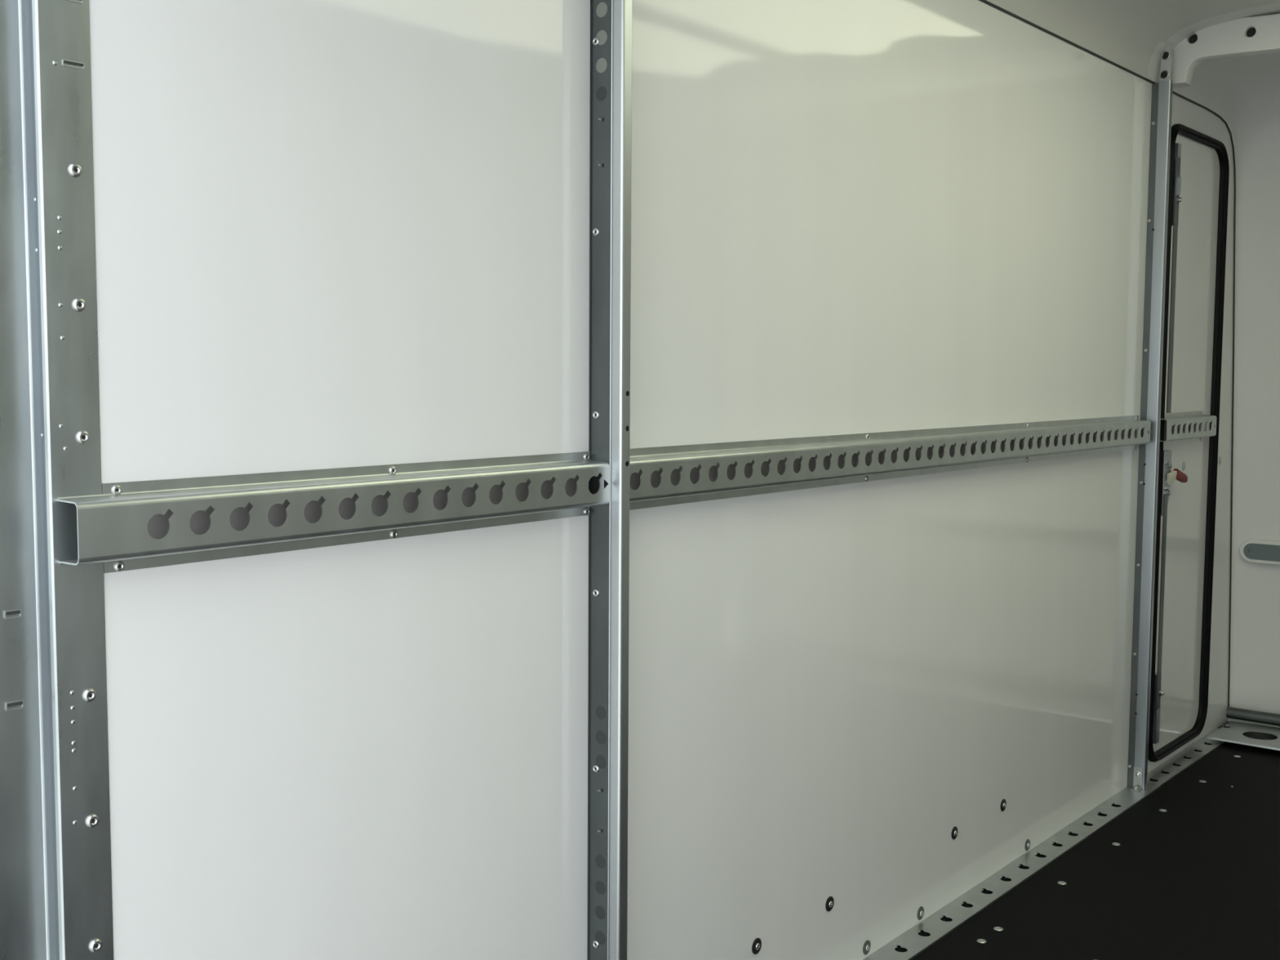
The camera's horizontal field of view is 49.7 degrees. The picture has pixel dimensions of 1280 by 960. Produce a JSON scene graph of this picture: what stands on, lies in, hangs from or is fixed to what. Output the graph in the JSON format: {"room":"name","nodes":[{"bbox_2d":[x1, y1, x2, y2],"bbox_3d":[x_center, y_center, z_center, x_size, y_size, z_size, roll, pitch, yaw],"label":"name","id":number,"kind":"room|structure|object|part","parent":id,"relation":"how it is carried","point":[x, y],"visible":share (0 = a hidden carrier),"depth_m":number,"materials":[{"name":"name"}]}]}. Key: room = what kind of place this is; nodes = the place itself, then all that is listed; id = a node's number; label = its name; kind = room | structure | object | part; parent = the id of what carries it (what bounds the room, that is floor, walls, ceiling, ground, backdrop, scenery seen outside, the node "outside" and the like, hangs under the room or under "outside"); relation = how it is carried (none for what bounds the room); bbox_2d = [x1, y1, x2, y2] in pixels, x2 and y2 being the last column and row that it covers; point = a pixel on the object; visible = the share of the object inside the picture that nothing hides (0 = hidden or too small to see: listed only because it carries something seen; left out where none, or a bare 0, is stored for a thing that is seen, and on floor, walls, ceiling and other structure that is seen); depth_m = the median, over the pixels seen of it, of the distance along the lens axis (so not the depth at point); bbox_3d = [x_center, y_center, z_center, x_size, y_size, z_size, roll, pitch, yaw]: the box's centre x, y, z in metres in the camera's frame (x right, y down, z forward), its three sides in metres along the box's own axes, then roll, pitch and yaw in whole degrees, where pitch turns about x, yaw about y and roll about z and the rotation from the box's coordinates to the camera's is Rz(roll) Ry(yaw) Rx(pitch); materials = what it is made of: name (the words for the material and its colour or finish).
{"room":"cargo space","nodes":[
{"label":"cargo space","id":0,"kind":"room"},
{"bbox_2d":[88,0,1234,959],"bbox_3d":[0.713,-0.028,3.035,0.026,2.006,4.120,4,6,39],"label":"wall","id":1,"kind":"structure","parent":0,"point":[329,233],"depth_m":2.10,"materials":[{"name":"white plastic"}]},
{"bbox_2d":[0,0,113,959],"bbox_3d":[-0.647,0.161,1.381,0.220,2.420,0.029,-4,6,-41],"label":"pillar","id":2,"kind":"structure","parent":1,"relation":"attached to","point":[56,901],"depth_m":1.41,"materials":[{"name":"metal"}]},
{"bbox_2d":[57,451,609,573],"bbox_3d":[-0.318,0.030,1.712,0.040,0.094,0.824,4,6,39],"label":"rail","id":3,"kind":"object","parent":1,"relation":"attached to","point":[152,523],"visible":1,"depth_m":1.63,"materials":[{"name":"metal"}]},
{"bbox_2d":[751,937,761,954],"bbox_3d":[0.209,0.834,2.471,0.003,0.029,0.029,4,6,39],"label":"washer","id":4,"kind":"object","parent":1,"relation":"in","point":[756,942],"depth_m":2.47,"materials":[{"name":"black rubber"}]},
{"bbox_2d":[825,896,834,911],"bbox_3d":[0.367,0.818,2.666,0.003,0.029,0.029,4,6,39],"label":"washer","id":5,"kind":"object","parent":1,"relation":"in","point":[829,900],"depth_m":2.66,"materials":[{"name":"black rubber"}]},
{"bbox_2d":[862,940,871,955],"bbox_3d":[0.459,0.945,2.792,0.003,0.029,0.029,4,6,39],"label":"washer","id":6,"kind":"object","parent":1,"relation":"in","point":[866,944],"depth_m":2.79,"materials":[{"name":"silver metal"}]},
{"bbox_2d":[629,415,1151,510],"bbox_3d":[0.681,-0.064,2.949,0.040,0.094,2.308,4,6,39],"label":"rail","id":7,"kind":"object","parent":1,"relation":"attached to","point":[660,476],"visible":0.99,"depth_m":2.59,"materials":[{"name":"metal"}]},
{"bbox_2d":[916,906,924,919],"bbox_3d":[0.604,0.932,2.972,0.003,0.029,0.029,4,6,39],"label":"washer","id":8,"kind":"object","parent":1,"relation":"in","point":[920,909],"depth_m":2.97,"materials":[{"name":"silver metal"}]},
{"bbox_2d":[951,826,957,839],"bbox_3d":[0.703,0.788,3.082,0.003,0.029,0.029,4,6,39],"label":"washer","id":9,"kind":"object","parent":1,"relation":"in","point":[953,828],"depth_m":3.08,"materials":[{"name":"black rubber"}]},
{"bbox_2d":[1000,799,1006,811],"bbox_3d":[0.864,0.772,3.281,0.003,0.029,0.029,4,6,39],"label":"washer","id":10,"kind":"object","parent":1,"relation":"in","point":[1002,802],"depth_m":3.28,"materials":[{"name":"black rubber"}]},
{"bbox_2d":[1024,839,1030,850],"bbox_3d":[0.957,0.901,3.409,0.003,0.029,0.029,4,6,39],"label":"washer","id":11,"kind":"object","parent":1,"relation":"in","point":[1027,842],"depth_m":3.40,"materials":[{"name":"silver metal"}]},
{"bbox_2d":[979,0,1235,706],"bbox_3d":[0.707,-0.068,3.010,0.006,1.929,4.158,4,6,39],"label":"trim","id":12,"kind":"structure","parent":1,"relation":"attached to","point":[983,1],"depth_m":4.45,"materials":[{"name":"grey"}]},
{"bbox_2d":[1160,410,1216,445],"bbox_3d":[1.630,-0.154,4.124,0.040,0.094,0.464,4,6,39],"label":"rail","id":13,"kind":"object","parent":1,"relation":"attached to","point":[1180,428],"visible":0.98,"depth_m":4.12,"materials":[{"name":"metal"}]},
{"bbox_2d":[1147,124,1229,761],"bbox_3d":[1.652,-0.103,4.187,0.044,1.871,0.544,4,6,39],"label":"door","id":14,"kind":"structure","parent":1,"relation":"in","point":[1202,237],"depth_m":4.24,"materials":[{"name":"black rubber"}]},
{"bbox_2d":[1152,142,1187,744],"bbox_3d":[1.553,-0.094,4.033,0.042,1.735,0.157,5,6,43],"label":"door lock","id":15,"kind":"object","parent":14,"relation":"attached to","point":[1168,477],"visible":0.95,"depth_m":3.99,"materials":[{"name":"metal"}]},
{"bbox_3d":[1.548,-0.007,4.017,0.008,0.040,0.060,5,6,44],"label":"lever","id":16,"kind":"part","parent":15,"relation":"part of","materials":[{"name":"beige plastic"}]},
{"bbox_2d":[894,721,1279,959],"bbox_3d":[1.514,1.015,2.467,2.060,0.028,4.200,4,6,39],"label":"floor","id":17,"kind":"structure","parent":0,"point":[1191,870],"depth_m":3.19,"materials":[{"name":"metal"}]},
{"bbox_2d":[862,783,1160,959],"bbox_3d":[0.476,0.971,2.759,0.072,0.005,3.155,4,6,39],"label":"rail","id":18,"kind":"object","parent":17,"relation":"on","point":[915,944],"visible":1,"depth_m":3.22,"materials":[{"name":"metal"}]},
{"bbox_2d":[586,0,632,959],"bbox_3d":[-0.046,0.035,2.037,0.059,1.972,0.026,4,6,39],"label":"upright post","id":19,"kind":"object","parent":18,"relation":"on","point":[611,20],"visible":1,"depth_m":2.02,"materials":[{"name":"metal"}]},
{"bbox_2d":[1127,44,1173,791],"bbox_3d":[1.419,-0.155,3.851,0.050,2.073,0.052,4,6,39],"label":"upright post","id":20,"kind":"object","parent":18,"relation":"on","point":[1162,91],"visible":1,"depth_m":3.85,"materials":[{"name":"metal"}]},
{"bbox_2d":[1146,728,1226,786],"bbox_3d":[1.709,0.854,4.286,0.072,0.005,0.773,4,6,39],"label":"rail","id":21,"kind":"object","parent":17,"relation":"on","point":[1167,766],"visible":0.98,"depth_m":4.22,"materials":[{"name":"metal"}]},
{"bbox_2d":[1206,720,1279,751],"bbox_3d":[2.655,0.880,3.921,1.955,0.020,0.265,4,6,39],"label":"cover plate","id":22,"kind":"object","parent":17,"relation":"on","point":[1251,735],"visible":1,"depth_m":4.47,"materials":[{"name":"metal"}]},
{"bbox_2d":[1226,706,1279,725],"bbox_3d":[2.737,0.837,4.054,1.938,0.038,0.038,4,6,39],"label":"tube","id":23,"kind":"object","parent":22,"relation":"on","point":[1238,713],"visible":1,"depth_m":4.60,"materials":[{"name":"metal"}]},
{"bbox_2d":[1242,732,1277,739],"bbox_3d":[1.996,0.834,4.447,0.116,0.018,0.116,4,6,39],"label":"hole","id":24,"kind":"object","parent":22,"relation":"on","point":[1246,735],"depth_m":4.48,"materials":[{"name":"grey"}]},
{"bbox_2d":[986,0,1279,79],"bbox_3d":[0.545,-1.080,2.427,0.392,0.185,3.170,4,6,39],"label":"ceiling","id":25,"kind":"structure","parent":0,"point":[1126,33],"depth_m":3.51,"materials":[{"name":"grey plastic"}]},
{"bbox_2d":[1146,2,1279,728],"bbox_3d":[2.506,-0.167,3.606,2.074,2.211,1.083,4,6,39],"label":"wall","id":26,"kind":"structure","parent":0,"point":[1243,91],"depth_m":4.49,"materials":[{"name":"white plastic"}]},
{"bbox_2d":[1173,13,1279,87],"bbox_3d":[2.260,-1.122,3.214,2.046,0.163,0.054,4,6,39],"label":"bow","id":27,"kind":"object","parent":26,"relation":"attached to","point":[1260,34],"visible":0.94,"depth_m":3.73,"materials":[{"name":"white metal"}]},
{"bbox_2d":[1239,539,1279,564],"bbox_3d":[2.753,0.287,4.010,1.926,0.078,0.024,4,6,39],"label":"strip","id":28,"kind":"object","parent":26,"relation":"attached to","point":[1264,552],"visible":1,"depth_m":4.56,"materials":[{"name":"white"}]}
]}

